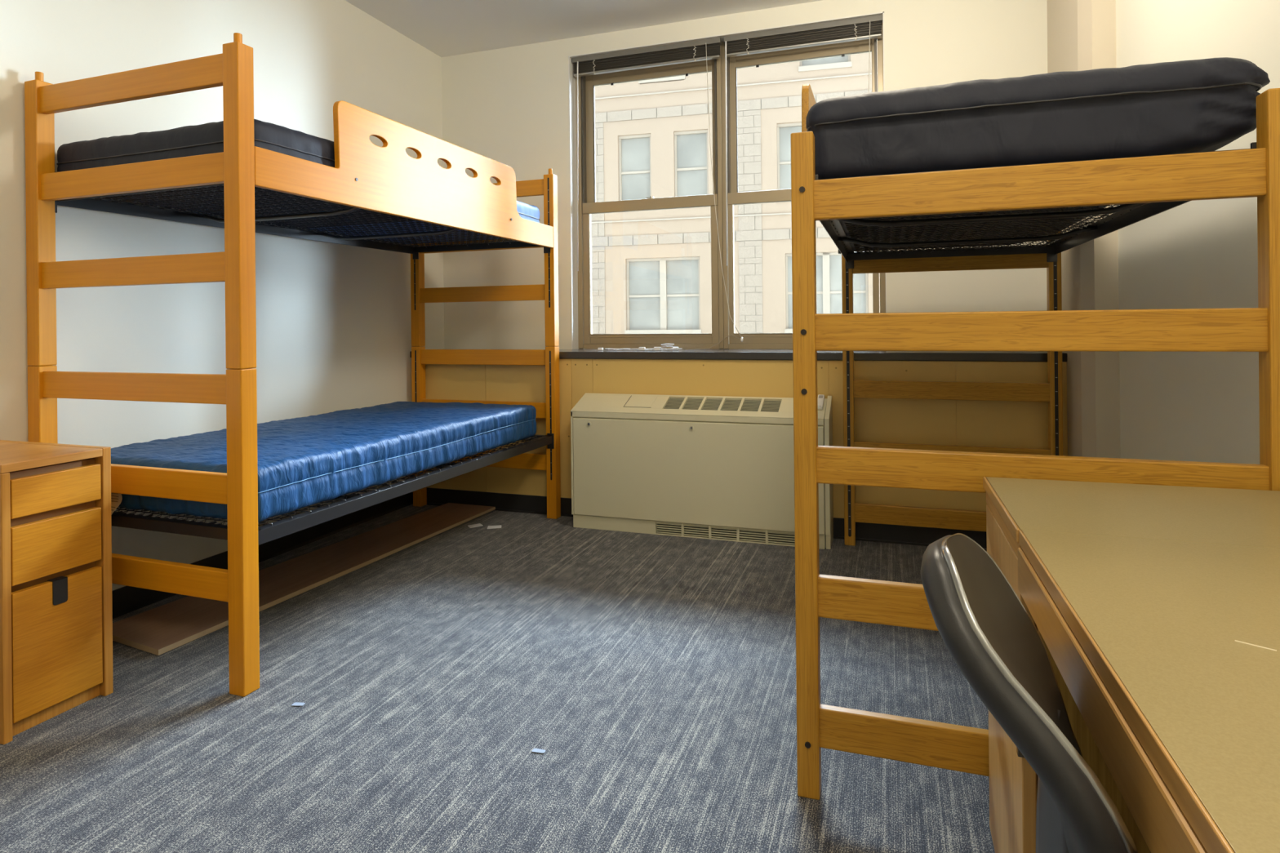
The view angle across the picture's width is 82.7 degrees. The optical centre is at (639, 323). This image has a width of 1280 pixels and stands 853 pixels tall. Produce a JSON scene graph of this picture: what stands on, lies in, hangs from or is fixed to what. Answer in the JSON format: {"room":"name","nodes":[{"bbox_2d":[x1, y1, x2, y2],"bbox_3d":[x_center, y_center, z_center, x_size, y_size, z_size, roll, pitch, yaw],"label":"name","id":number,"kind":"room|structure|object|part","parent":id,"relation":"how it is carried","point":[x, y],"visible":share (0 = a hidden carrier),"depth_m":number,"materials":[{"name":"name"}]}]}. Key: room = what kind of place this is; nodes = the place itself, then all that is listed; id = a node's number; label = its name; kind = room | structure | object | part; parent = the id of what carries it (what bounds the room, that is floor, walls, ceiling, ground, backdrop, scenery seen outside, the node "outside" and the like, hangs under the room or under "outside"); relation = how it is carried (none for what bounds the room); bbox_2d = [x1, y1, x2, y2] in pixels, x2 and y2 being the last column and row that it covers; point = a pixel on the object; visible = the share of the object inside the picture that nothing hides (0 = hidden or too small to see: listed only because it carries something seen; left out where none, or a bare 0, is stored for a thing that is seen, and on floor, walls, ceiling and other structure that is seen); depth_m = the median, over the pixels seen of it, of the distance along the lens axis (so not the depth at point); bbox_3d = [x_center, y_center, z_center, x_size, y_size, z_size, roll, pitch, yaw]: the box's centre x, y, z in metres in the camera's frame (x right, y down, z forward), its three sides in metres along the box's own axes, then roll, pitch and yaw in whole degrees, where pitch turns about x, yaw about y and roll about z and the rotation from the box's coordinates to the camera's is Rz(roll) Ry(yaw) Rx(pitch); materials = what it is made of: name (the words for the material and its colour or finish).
{"room":"dorm room","nodes":[
{"label":"dorm room","id":0,"kind":"room"},
{"bbox_2d":[0,0,444,591],"bbox_3d":[-2.254,-0.321,2.194,0.150,2.847,5.997,-1,0,19],"label":"wall","id":1,"kind":"structure","parent":0,"point":[334,320],"depth_m":3.08,"materials":[{"name":"white paint"}]},
{"bbox_2d":[111,491,413,618],"bbox_3d":[-2.233,1.053,1.959,0.016,0.100,5.257,-1,0,19],"label":"baseboard","id":2,"kind":"structure","parent":1,"relation":"attached to","point":[126,599],"depth_m":3.49,"materials":[{"name":"black plastic"}]},
{"bbox_2d":[426,487,986,551],"bbox_3d":[0.284,1.027,3.868,3.512,0.100,0.016,-1,0,19],"label":"baseboard","id":3,"kind":"structure","parent":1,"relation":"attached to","point":[872,532],"depth_m":4.10,"materials":[{"name":"black plastic"}]},
{"bbox_2d":[0,503,995,852],"bbox_3d":[-0.448,1.145,1.561,3.949,0.120,5.957,-1,0,19],"label":"floor","id":4,"kind":"structure","parent":0,"point":[654,676],"depth_m":2.00,"materials":[{"name":"grey carpet"}]},
{"bbox_2d":[0,440,113,744],"bbox_3d":[-1.864,0.734,2.113,0.532,0.731,0.283,-1,0,19],"label":"drawer unit","id":5,"kind":"object","parent":4,"relation":"on","point":[56,601],"visible":1,"depth_m":2.02,"materials":[{"name":"brown wood"}]},
{"bbox_3d":[-1.907,0.747,1.989,0.530,0.706,0.021,-1,0,19],"label":"panel","id":6,"kind":"part","parent":5,"relation":"part of","materials":[{"name":"brown wood"}]},
{"bbox_3d":[-1.629,0.463,2.029,0.021,0.103,0.230,-1,0,19],"label":"drawer","id":7,"kind":"part","parent":5,"relation":"part of","materials":[{"name":"brown wood"}]},
{"bbox_3d":[-1.627,0.615,2.029,0.021,0.153,0.230,-1,0,19],"label":"drawer","id":8,"kind":"part","parent":5,"relation":"part of","materials":[{"name":"brown wood"}]},
{"bbox_3d":[-1.624,0.883,2.029,0.021,0.341,0.230,-1,0,19],"label":"drawer","id":9,"kind":"part","parent":5,"relation":"part of","materials":[{"name":"brown wood"}]},
{"bbox_3d":[-1.625,0.744,2.029,0.025,0.068,0.038,-1,0,19],"label":"tab pull","id":10,"kind":"part","parent":5,"relation":"part of","materials":[{"name":"black plastic"}]},
{"bbox_2d":[24,32,560,697],"bbox_3d":[-1.259,0.115,3.272,0.961,1.955,2.092,-1,0,20],"label":"bunk bed","id":11,"kind":"object","parent":4,"relation":"on","point":[365,175],"visible":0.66,"depth_m":2.43,"materials":[{"name":"brown wood"}]},
{"bbox_3d":[-2.034,-0.339,2.469,0.060,0.960,0.057,-1,0,20],"label":"post","id":12,"kind":"part","parent":11,"relation":"part of","materials":[{"name":"brown wood"}]},
{"bbox_3d":[-2.024,0.621,2.469,0.060,0.959,0.057,-1,0,20],"label":"post","id":13,"kind":"part","parent":11,"relation":"part of","materials":[{"name":"brown wood"}]},
{"bbox_3d":[-1.618,-0.758,2.312,0.845,0.088,0.026,-1,0,20],"label":"rail","id":14,"kind":"part","parent":11,"relation":"part of","materials":[{"name":"brown wood"}]},
{"bbox_3d":[-1.615,-0.465,2.312,0.845,0.088,0.026,-1,0,20],"label":"rail","id":15,"kind":"part","parent":11,"relation":"part of","materials":[{"name":"brown wood"}]},
{"bbox_3d":[-1.612,-0.168,2.312,0.845,0.088,0.026,-1,0,20],"label":"rail","id":16,"kind":"part","parent":11,"relation":"part of","materials":[{"name":"brown wood"}]},
{"bbox_3d":[-1.608,0.199,2.312,0.845,0.088,0.026,-1,0,20],"label":"rail","id":17,"kind":"part","parent":11,"relation":"part of","materials":[{"name":"brown wood"}]},
{"bbox_3d":[-1.605,0.497,2.312,0.845,0.088,0.026,-1,0,20],"label":"rail","id":18,"kind":"part","parent":11,"relation":"part of","materials":[{"name":"brown wood"}]},
{"bbox_3d":[-1.602,0.788,2.312,0.845,0.088,0.026,-1,0,20],"label":"rail","id":19,"kind":"part","parent":11,"relation":"part of","materials":[{"name":"brown wood"}]},
{"bbox_3d":[-1.191,-0.348,2.163,0.060,0.960,0.057,-1,0,20],"label":"post","id":20,"kind":"part","parent":11,"relation":"part of","materials":[{"name":"brown wood"}]},
{"bbox_3d":[-1.181,0.613,2.163,0.060,0.959,0.057,-1,0,20],"label":"post","id":21,"kind":"part","parent":11,"relation":"part of","materials":[{"name":"brown wood"}]},
{"bbox_2d":[56,118,539,244],"bbox_3d":[-1.281,-0.559,3.243,0.905,0.184,1.898,-1,0,20],"label":"mattress","id":22,"kind":"object","parent":11,"relation":"on","point":[206,138],"visible":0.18,"depth_m":2.40,"materials":[{"name":"black plastic"}]},
{"bbox_3d":[-1.266,-0.441,3.272,0.901,0.044,1.968,-1,0,20],"label":"spring frame","id":23,"kind":"part","parent":11,"relation":"part of","materials":[{"name":"black metal"}]},
{"bbox_2d":[111,401,536,522],"bbox_3d":[-1.293,0.550,3.201,0.935,0.233,1.850,-1,0,20],"label":"mattress","id":24,"kind":"object","parent":11,"relation":"on","point":[302,462],"visible":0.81,"depth_m":2.75,"materials":[{"name":"blue plastic"}]},
{"bbox_3d":[-1.254,0.649,3.272,0.919,0.044,1.968,-1,0,20],"label":"spring frame","id":25,"kind":"part","parent":11,"relation":"part of","materials":[{"name":"black metal"}]},
{"bbox_3d":[-1.350,-0.445,4.354,0.010,0.725,0.001,-1,0,20],"label":"slot rail","id":26,"kind":"part","parent":11,"relation":"part of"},
{"bbox_3d":[-1.341,0.518,4.354,0.010,0.722,0.001,-1,0,20],"label":"slot rail","id":27,"kind":"part","parent":11,"relation":"part of","materials":[{"name":"black metal"}]},
{"bbox_3d":[-1.341,-0.346,4.382,0.060,0.960,0.057,-1,0,20],"label":"post","id":28,"kind":"part","parent":11,"relation":"part of","materials":[{"name":"brown wood"}]},
{"bbox_3d":[-1.331,0.614,4.382,0.060,0.959,0.057,-1,0,20],"label":"post","id":29,"kind":"part","parent":11,"relation":"part of","materials":[{"name":"brown wood"}]},
{"bbox_3d":[-0.921,-0.472,4.226,0.845,0.088,0.026,-1,0,20],"label":"rail","id":30,"kind":"part","parent":11,"relation":"part of","materials":[{"name":"brown wood"}]},
{"bbox_3d":[-0.918,-0.175,4.226,0.845,0.088,0.026,-1,0,20],"label":"rail","id":31,"kind":"part","parent":11,"relation":"part of","materials":[{"name":"brown wood"}]},
{"bbox_3d":[-0.914,0.192,4.226,0.845,0.088,0.026,-1,0,20],"label":"rail","id":32,"kind":"part","parent":11,"relation":"part of","materials":[{"name":"brown wood"}]},
{"bbox_3d":[-0.911,0.490,4.226,0.845,0.088,0.026,-1,0,20],"label":"rail","id":33,"kind":"part","parent":11,"relation":"part of","materials":[{"name":"brown wood"}]},
{"bbox_3d":[-0.908,0.781,4.226,0.845,0.088,0.026,-1,0,20],"label":"rail","id":34,"kind":"part","parent":11,"relation":"part of","materials":[{"name":"brown wood"}]},
{"bbox_3d":[-0.924,-0.766,4.226,0.845,0.088,0.026,-1,0,20],"label":"rail","id":35,"kind":"part","parent":11,"relation":"part of","materials":[{"name":"brown wood"}]},
{"bbox_3d":[-0.507,-0.453,4.048,0.010,0.725,0.001,-1,0,20],"label":"slot rail","id":36,"kind":"part","parent":11,"relation":"part of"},
{"bbox_3d":[-0.497,0.509,4.048,0.010,0.722,0.001,-1,0,20],"label":"slot rail","id":37,"kind":"part","parent":11,"relation":"part of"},
{"bbox_3d":[-0.497,-0.355,4.076,0.060,0.960,0.057,-1,0,20],"label":"post","id":38,"kind":"part","parent":11,"relation":"part of","materials":[{"name":"brown wood"}]},
{"bbox_3d":[-0.487,0.606,4.076,0.060,0.959,0.057,-1,0,20],"label":"post","id":39,"kind":"part","parent":11,"relation":"part of","materials":[{"name":"brown wood"}]},
{"bbox_2d":[291,702,305,706],"bbox_3d":[-0.977,1.088,2.080,0.034,0.002,0.018,-1,0,7],"label":"paper scrap","id":40,"kind":"object","parent":4,"relation":"on","point":[296,704],"visible":1,"depth_m":2.08,"materials":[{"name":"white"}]},
{"bbox_2d":[112,502,495,655],"bbox_3d":[-1.387,1.081,3.386,0.372,0.019,1.988,-1,0,22],"label":"plywood board","id":41,"kind":"object","parent":4,"relation":"on","point":[162,629],"visible":0.86,"depth_m":3.08,"materials":[{"name":"laminate"}]},
{"bbox_2d":[467,523,483,528],"bbox_3d":[-0.888,1.087,3.919,0.075,0.002,0.055,-1,0,-33],"label":"paper scrap","id":42,"kind":"object","parent":4,"relation":"on","point":[478,524],"visible":1,"depth_m":3.91,"materials":[{"name":"white paper"}]},
{"bbox_2d":[487,524,501,528],"bbox_3d":[-0.779,1.086,3.889,0.075,0.002,0.055,-1,0,-10],"label":"paper scrap","id":43,"kind":"object","parent":4,"relation":"on","point":[500,526],"visible":1,"depth_m":3.89,"materials":[{"name":"white paper"}]},
{"bbox_2d":[531,748,545,753],"bbox_3d":[-0.256,1.081,1.840,0.033,0.002,0.016,-1,0,19],"label":"paper scrap","id":44,"kind":"object","parent":4,"relation":"on","point":[535,750],"visible":1,"depth_m":1.84,"materials":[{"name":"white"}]},
{"bbox_2d":[570,393,833,549],"bbox_3d":[0.297,0.721,3.749,1.336,0.711,0.218,-1,0,19],"label":"radiator","id":45,"kind":"object","parent":4,"relation":"on","point":[719,468],"visible":0.87,"depth_m":3.67,"materials":[{"name":"beige metal"}]},
{"bbox_2d":[656,522,681,534],"bbox_3d":[0.150,1.044,3.710,0.134,0.060,0.014,-1,0,19],"label":"grille","id":46,"kind":"object","parent":45,"relation":"attached to","point":[662,528],"depth_m":3.71,"materials":[{"name":"beige metal"}]},
{"bbox_2d":[662,398,684,408],"bbox_3d":[0.180,0.422,3.814,0.088,0.055,0.135,-1,0,19],"label":"vent grille","id":47,"kind":"object","parent":45,"relation":"attached to","point":[668,403],"depth_m":3.81,"materials":[{"name":"beige metal"}]},
{"bbox_2d":[683,398,702,409],"bbox_3d":[0.276,0.421,3.781,0.088,0.055,0.135,-1,0,19],"label":"vent grille","id":48,"kind":"object","parent":45,"relation":"attached to","point":[688,403],"depth_m":3.79,"materials":[{"name":"beige metal"}]},
{"bbox_2d":[683,524,708,537],"bbox_3d":[0.284,1.043,3.664,0.134,0.060,0.014,-1,0,19],"label":"grille","id":49,"kind":"object","parent":45,"relation":"attached to","point":[689,531],"depth_m":3.66,"materials":[{"name":"beige metal"}]},
{"bbox_3d":[0.284,0.424,3.757,1.312,0.088,0.210,-1,0,19],"label":"panel","id":50,"kind":"part","parent":45,"relation":"part of","materials":[{"name":"beige metal"}]},
{"bbox_3d":[0.263,1.042,3.670,1.304,0.070,0.014,-1,0,19],"label":"kick plate","id":51,"kind":"part","parent":45,"relation":"part of","materials":[{"name":"beige metal"}]},
{"bbox_2d":[702,399,722,410],"bbox_3d":[0.372,0.420,3.748,0.088,0.055,0.135,-1,0,19],"label":"vent grille","id":52,"kind":"object","parent":45,"relation":"attached to","point":[707,404],"depth_m":3.75,"materials":[{"name":"beige metal"}]},
{"bbox_2d":[711,527,737,539],"bbox_3d":[0.419,1.042,3.618,0.134,0.060,0.014,-1,0,19],"label":"grille","id":53,"kind":"object","parent":45,"relation":"attached to","point":[717,533],"depth_m":3.62,"materials":[{"name":"beige metal"}]},
{"bbox_2d":[720,399,741,410],"bbox_3d":[0.468,0.419,3.716,0.088,0.055,0.135,-1,0,19],"label":"vent grille","id":54,"kind":"object","parent":45,"relation":"attached to","point":[726,404],"depth_m":3.72,"materials":[{"name":"beige metal"}]},
{"bbox_2d":[741,400,761,411],"bbox_3d":[0.564,0.418,3.683,0.088,0.055,0.135,-1,0,19],"label":"vent grille","id":55,"kind":"object","parent":45,"relation":"attached to","point":[746,405],"depth_m":3.69,"materials":[{"name":"beige metal"}]},
{"bbox_2d":[738,529,765,542],"bbox_3d":[0.553,1.040,3.573,0.134,0.060,0.014,-1,0,19],"label":"grille","id":56,"kind":"object","parent":45,"relation":"attached to","point":[744,535],"depth_m":3.57,"materials":[{"name":"beige metal"}]},
{"bbox_2d":[760,400,781,412],"bbox_3d":[0.659,0.417,3.650,0.088,0.055,0.135,-1,0,19],"label":"vent grille","id":57,"kind":"object","parent":45,"relation":"attached to","point":[766,406],"depth_m":3.65,"materials":[{"name":"beige metal"}]},
{"bbox_2d":[768,531,795,545],"bbox_3d":[0.687,1.039,3.527,0.134,0.060,0.014,-1,0,19],"label":"grille","id":58,"kind":"object","parent":45,"relation":"attached to","point":[775,538],"depth_m":3.52,"materials":[{"name":"beige metal"}]},
{"bbox_2d":[817,394,824,409],"bbox_3d":[0.890,0.386,3.589,0.032,0.063,0.134,-1,0,19],"label":"remote control","id":59,"kind":"object","parent":45,"relation":"on","point":[820,399],"visible":0.77,"depth_m":3.58,"materials":[{"name":"white plastic"}]},
{"bbox_2d":[920,533,1137,852],"bbox_3d":[0.564,0.642,0.634,0.590,0.862,0.491,-1,0,19],"label":"desk chair","id":60,"kind":"object","parent":4,"relation":"on","point":[980,620],"visible":1,"depth_m":0.65,"materials":[{"name":"black plastic"}]},
{"bbox_2d":[791,84,1279,799],"bbox_3d":[1.116,0.219,2.457,0.938,1.700,2.019,-1,0,19],"label":"bed","id":61,"kind":"object","parent":4,"relation":"on","point":[1141,188],"visible":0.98,"depth_m":1.60,"materials":[{"name":"brown wood"}]},
{"bbox_3d":[0.382,0.320,1.671,0.050,1.512,0.050,-1,0,19],"label":"post","id":62,"kind":"part","parent":61,"relation":"part of","materials":[{"name":"brown wood"}]},
{"bbox_3d":[1.013,0.314,3.532,0.050,1.512,0.050,-1,0,19],"label":"post","id":63,"kind":"part","parent":61,"relation":"part of","materials":[{"name":"brown wood"}]},
{"bbox_3d":[1.005,0.315,3.508,0.014,1.424,0.001,-1,0,19],"label":"slot rail","id":64,"kind":"part","parent":61,"relation":"part of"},
{"bbox_3d":[0.805,0.616,1.527,0.846,0.091,0.026,-1,0,19],"label":"rail","id":65,"kind":"part","parent":61,"relation":"part of","materials":[{"name":"brown wood"}]},
{"bbox_3d":[0.808,0.913,1.527,0.846,0.089,0.026,-1,0,19],"label":"rail","id":66,"kind":"part","parent":61,"relation":"part of","materials":[{"name":"brown wood"}]},
{"bbox_3d":[1.437,0.907,3.383,0.846,0.089,0.026,-1,0,19],"label":"rail","id":67,"kind":"part","parent":61,"relation":"part of","materials":[{"name":"brown wood"}]},
{"bbox_3d":[1.425,-0.292,3.383,0.846,0.090,0.026,-1,0,19],"label":"rail","id":68,"kind":"part","parent":61,"relation":"part of","materials":[{"name":"brown wood"}]},
{"bbox_3d":[1.431,0.310,3.383,0.846,0.083,0.026,-1,0,19],"label":"rail","id":69,"kind":"part","parent":61,"relation":"part of","materials":[{"name":"brown wood"}]},
{"bbox_3d":[1.434,0.610,3.383,0.846,0.091,0.026,-1,0,19],"label":"rail","id":70,"kind":"part","parent":61,"relation":"part of","materials":[{"name":"brown wood"}]},
{"bbox_3d":[1.111,-0.321,2.459,0.888,0.044,1.905,-1,0,19],"label":"spring frame","id":71,"kind":"part","parent":61,"relation":"part of","materials":[{"name":"black metal"}]},
{"bbox_2d":[805,57,1270,251],"bbox_3d":[1.115,-0.445,2.447,0.927,0.208,1.903,-1,0,19],"label":"mattress","id":72,"kind":"object","parent":61,"relation":"on","point":[1202,104],"visible":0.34,"depth_m":1.56,"materials":[{"name":"black leather"}]},
{"bbox_3d":[0.796,-0.286,1.527,0.846,0.090,0.026,-1,0,19],"label":"rail","id":73,"kind":"part","parent":61,"relation":"part of","materials":[{"name":"brown wood"}]},
{"bbox_3d":[0.799,0.015,1.527,0.846,0.084,0.026,-1,0,19],"label":"rail","id":74,"kind":"part","parent":61,"relation":"part of","materials":[{"name":"brown wood"}]},
{"bbox_3d":[0.802,0.316,1.527,0.846,0.083,0.026,-1,0,19],"label":"rail","id":75,"kind":"part","parent":61,"relation":"part of","materials":[{"name":"brown wood"}]},
{"bbox_3d":[1.854,0.305,3.247,0.050,1.512,0.050,-1,0,19],"label":"post","id":76,"kind":"part","parent":61,"relation":"part of","materials":[{"name":"brown wood"}]},
{"bbox_3d":[1.846,0.306,3.223,0.014,1.424,0.001,-1,0,19],"label":"slot rail","id":77,"kind":"part","parent":61,"relation":"part of","materials":[{"name":"black metal"}]},
{"bbox_3d":[1.223,0.311,1.386,0.050,1.512,0.050,-1,0,19],"label":"post","id":78,"kind":"part","parent":61,"relation":"part of","materials":[{"name":"brown wood"}]},
{"bbox_2d":[982,476,1279,852],"bbox_3d":[0.786,0.693,0.773,0.604,0.757,1.374,-1,0,19],"label":"desk","id":79,"kind":"object","parent":4,"relation":"on","point":[1154,610],"visible":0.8,"depth_m":0.81,"materials":[{"name":"beige laminate"}]},
{"bbox_3d":[0.661,0.355,1.312,0.020,0.028,0.398,-1,0,19],"label":"rail","id":80,"kind":"part","parent":79,"relation":"part of","materials":[{"name":"brown wood"}]},
{"bbox_3d":[0.665,0.705,1.311,0.020,0.667,0.392,-1,0,19],"label":"door","id":81,"kind":"part","parent":79,"relation":"part of","materials":[{"name":"brown wood"}]},
{"bbox_3d":[0.598,0.652,1.130,0.022,0.037,0.014,-1,0,19],"label":"edge pull","id":82,"kind":"part","parent":79,"relation":"part of","materials":[{"name":"black metal"}]},
{"bbox_3d":[1.006,0.705,1.397,0.563,0.730,0.021,-1,0,19],"label":"panel","id":83,"kind":"part","parent":79,"relation":"part of","materials":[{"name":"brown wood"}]},
{"bbox_3d":[0.885,0.706,1.036,0.563,0.730,0.022,-1,0,19],"label":"panel","id":84,"kind":"part","parent":79,"relation":"part of","materials":[{"name":"brown wood"}]},
{"bbox_3d":[0.441,0.378,0.665,0.023,0.068,0.952,-1,0,19],"label":"pencil drawer","id":85,"kind":"part","parent":79,"relation":"part of","materials":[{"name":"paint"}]},
{"bbox_2d":[345,0,821,57],"bbox_3d":[-0.472,-1.837,1.580,3.949,0.150,5.997,-1,0,19],"label":"ceiling","id":86,"kind":"structure","parent":0,"point":[446,28],"depth_m":4.16,"materials":[{"name":"white paint"}]},
{"bbox_2d":[441,0,1047,349],"bbox_3d":[0.474,-0.348,4.304,3.649,2.847,0.240,-1,0,19],"label":"wall","id":87,"kind":"structure","parent":0,"point":[509,106],"depth_m":4.46,"materials":[{"name":"white paint"}]},
{"bbox_2d":[575,44,724,348],"bbox_3d":[0.060,-0.752,4.473,0.928,1.807,0.110,-1,0,19],"label":"window","id":88,"kind":"structure","parent":87,"relation":"in","point":[587,204],"depth_m":4.47,"materials":[{"name":"brown metal"}]},
{"bbox_3d":[0.062,-1.151,4.484,0.864,0.860,0.030,-1,0,19],"label":"sash","id":89,"kind":"part","parent":88,"relation":"part of","materials":[{"name":"brown metal"}]},
{"bbox_3d":[0.057,-0.321,4.445,0.864,0.885,0.040,-1,0,19],"label":"sash","id":90,"kind":"part","parent":88,"relation":"part of","materials":[{"name":"brown metal"}]},
{"bbox_2d":[572,37,742,342],"bbox_3d":[0.089,-0.773,4.341,1.053,1.764,0.064,-1,0,19],"label":"blind","id":91,"kind":"object","parent":88,"relation":"attached to","point":[704,49],"visible":1,"depth_m":4.36,"materials":[{"name":"grey"}]},
{"bbox_3d":[0.028,-1.548,4.370,0.921,0.012,0.030,-1,0,19],"label":"rail","id":92,"kind":"part","parent":91,"relation":"part of","materials":[{"name":"silver metal"}]},
{"bbox_3d":[0.482,-0.772,4.184,0.195,1.716,0.003,-1,0,19],"label":"pull cord","id":93,"kind":"part","parent":91,"relation":"part of","materials":[{"name":"white fabric"}]},
{"bbox_2d":[568,11,887,349],"bbox_3d":[0.456,-0.756,4.231,1.845,1.812,0.096,-1,0,19],"label":"trim","id":94,"kind":"structure","parent":87,"relation":"attached to","point":[571,78],"depth_m":4.50,"materials":[{"name":"white paint"}]},
{"bbox_2d":[410,348,1066,361],"bbox_3d":[0.342,0.168,4.085,3.530,0.039,0.462,-1,0,19],"label":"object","id":95,"kind":"structure","parent":87,"relation":"attached to","point":[695,353],"depth_m":3.71,"materials":[{"name":"grey stone"}]},
{"bbox_2d":[639,346,645,350],"bbox_3d":[0.012,0.141,4.149,0.035,0.020,0.022,-1,0,19],"label":"clip","id":96,"kind":"object","parent":95,"relation":"on","point":[640,348],"visible":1,"depth_m":4.14,"materials":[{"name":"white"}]},
{"bbox_2d":[605,343,682,350],"bbox_3d":[0.013,0.131,4.176,0.466,0.036,0.062,-1,0,19],"label":"wire","id":97,"kind":"object","parent":95,"relation":"on","point":[663,344],"visible":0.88,"depth_m":4.16,"materials":[{"name":"white plastic"}]},
{"bbox_2d":[653,346,661,351],"bbox_3d":[0.099,0.140,4.114,0.037,0.021,0.022,-1,0,19],"label":"clip","id":98,"kind":"object","parent":95,"relation":"on","point":[655,348],"visible":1,"depth_m":4.10,"materials":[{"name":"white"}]},
{"bbox_2d":[685,334,740,350],"bbox_3d":[0.423,0.104,4.223,0.344,0.085,0.071,-1,0,-10],"label":"cable","id":99,"kind":"object","parent":95,"relation":"on","point":[730,335],"visible":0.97,"depth_m":4.24,"materials":[{"name":"beige plastic"}]},
{"bbox_2d":[411,358,1067,518],"bbox_3d":[0.332,0.633,4.043,3.530,0.887,0.352,-1,0,19],"label":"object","id":100,"kind":"structure","parent":87,"relation":"attached to","point":[997,424],"depth_m":3.64,"materials":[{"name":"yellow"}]},
{"bbox_2d":[720,22,885,349],"bbox_3d":[0.928,-0.761,4.177,0.904,1.807,0.110,-1,0,19],"label":"window","id":101,"kind":"structure","parent":87,"relation":"in","point":[750,340],"depth_m":4.25,"materials":[{"name":"brown metal"}]},
{"bbox_2d":[724,14,882,274],"bbox_3d":[0.906,-0.821,4.062,0.868,1.685,0.064,-1,0,19],"label":"blind","id":102,"kind":"object","parent":101,"relation":"attached to","point":[868,27],"visible":0.93,"depth_m":4.06,"materials":[{"name":"grey"}]},
{"bbox_3d":[0.902,-1.557,4.072,0.856,0.012,0.030,-1,0,19],"label":"rail","id":103,"kind":"part","parent":102,"relation":"part of","materials":[{"name":"silver metal"}]},
{"bbox_3d":[1.173,-1.590,3.957,0.016,0.087,0.019,-1,0,19],"label":"ladder cord","id":104,"kind":"part","parent":102,"relation":"part of","materials":[{"name":"white plastic"}]},
{"bbox_3d":[1.177,-0.809,3.946,0.155,1.655,0.003,-1,0,19],"label":"pull cord","id":105,"kind":"part","parent":102,"relation":"part of","materials":[{"name":"white fabric"}]},
{"bbox_3d":[0.921,-0.330,4.150,0.840,0.885,0.040,-1,0,19],"label":"sash","id":106,"kind":"part","parent":101,"relation":"part of","materials":[{"name":"brown metal"}]},
{"bbox_3d":[0.926,-1.159,4.189,0.840,0.860,0.030,-1,0,19],"label":"sash","id":107,"kind":"part","parent":101,"relation":"part of","materials":[{"name":"brown metal"}]},
{"bbox_2d":[1047,0,1119,457],"bbox_3d":[1.994,-0.364,3.295,0.119,2.847,0.687,-1,0,19],"label":"column","id":108,"kind":"structure","parent":0,"point":[1082,33],"depth_m":3.01,"materials":[{"name":"paint"}]},
{"bbox_2d":[1115,0,1279,464],"bbox_3d":[1.341,-0.357,0.966,0.150,2.847,5.997,-1,0,19],"label":"wall","id":109,"kind":"structure","parent":0,"point":[1197,406],"depth_m":2.22,"materials":[{"name":"white paint"}]},
{"label":"outside","id":110,"kind":"structure","parent":0,"visible":0},
{"bbox_3d":[7.262,5.166,21.103,60.000,0.280,35.400,-1,0,19],"label":"street","id":111,"kind":"object","parent":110,"visible":0},
{"bbox_2d":[591,40,879,333],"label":"building outside window","id":112,"kind":"structure","parent":111,"relation":"on","point":[651,269],"depth_m":19.16,"materials":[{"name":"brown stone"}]},
{"bbox_3d":[-0.105,-4.114,19.672,0.871,1.950,0.020,-1,0,14],"label":"pane","id":113,"kind":"part","parent":112,"relation":"part of","materials":[{"name":"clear glass"}]},
{"bbox_3d":[0.639,-0.776,19.490,1.976,1.980,0.020,-1,0,14],"label":"pane","id":114,"kind":"part","parent":112,"relation":"part of","materials":[{"name":"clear glass"}]},
{"bbox_3d":[1.384,-4.129,19.291,0.876,1.950,0.020,-1,0,14],"label":"pane","id":115,"kind":"part","parent":112,"relation":"part of","materials":[{"name":"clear glass"}]},
{"bbox_3d":[3.984,-4.156,18.627,0.871,1.950,0.020,-1,0,14],"label":"pane","id":116,"kind":"part","parent":112,"relation":"part of","materials":[{"name":"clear glass"}]},
{"bbox_3d":[4.679,-7.418,18.440,1.200,1.900,0.020,-1,0,14],"label":"pane","id":117,"kind":"part","parent":112,"relation":"part of","materials":[{"name":"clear glass"}]},
{"bbox_3d":[4.727,-0.818,18.445,1.976,1.980,0.020,-1,0,14],"label":"pane","id":118,"kind":"part","parent":112,"relation":"part of","materials":[{"name":"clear glass"}]}
]}

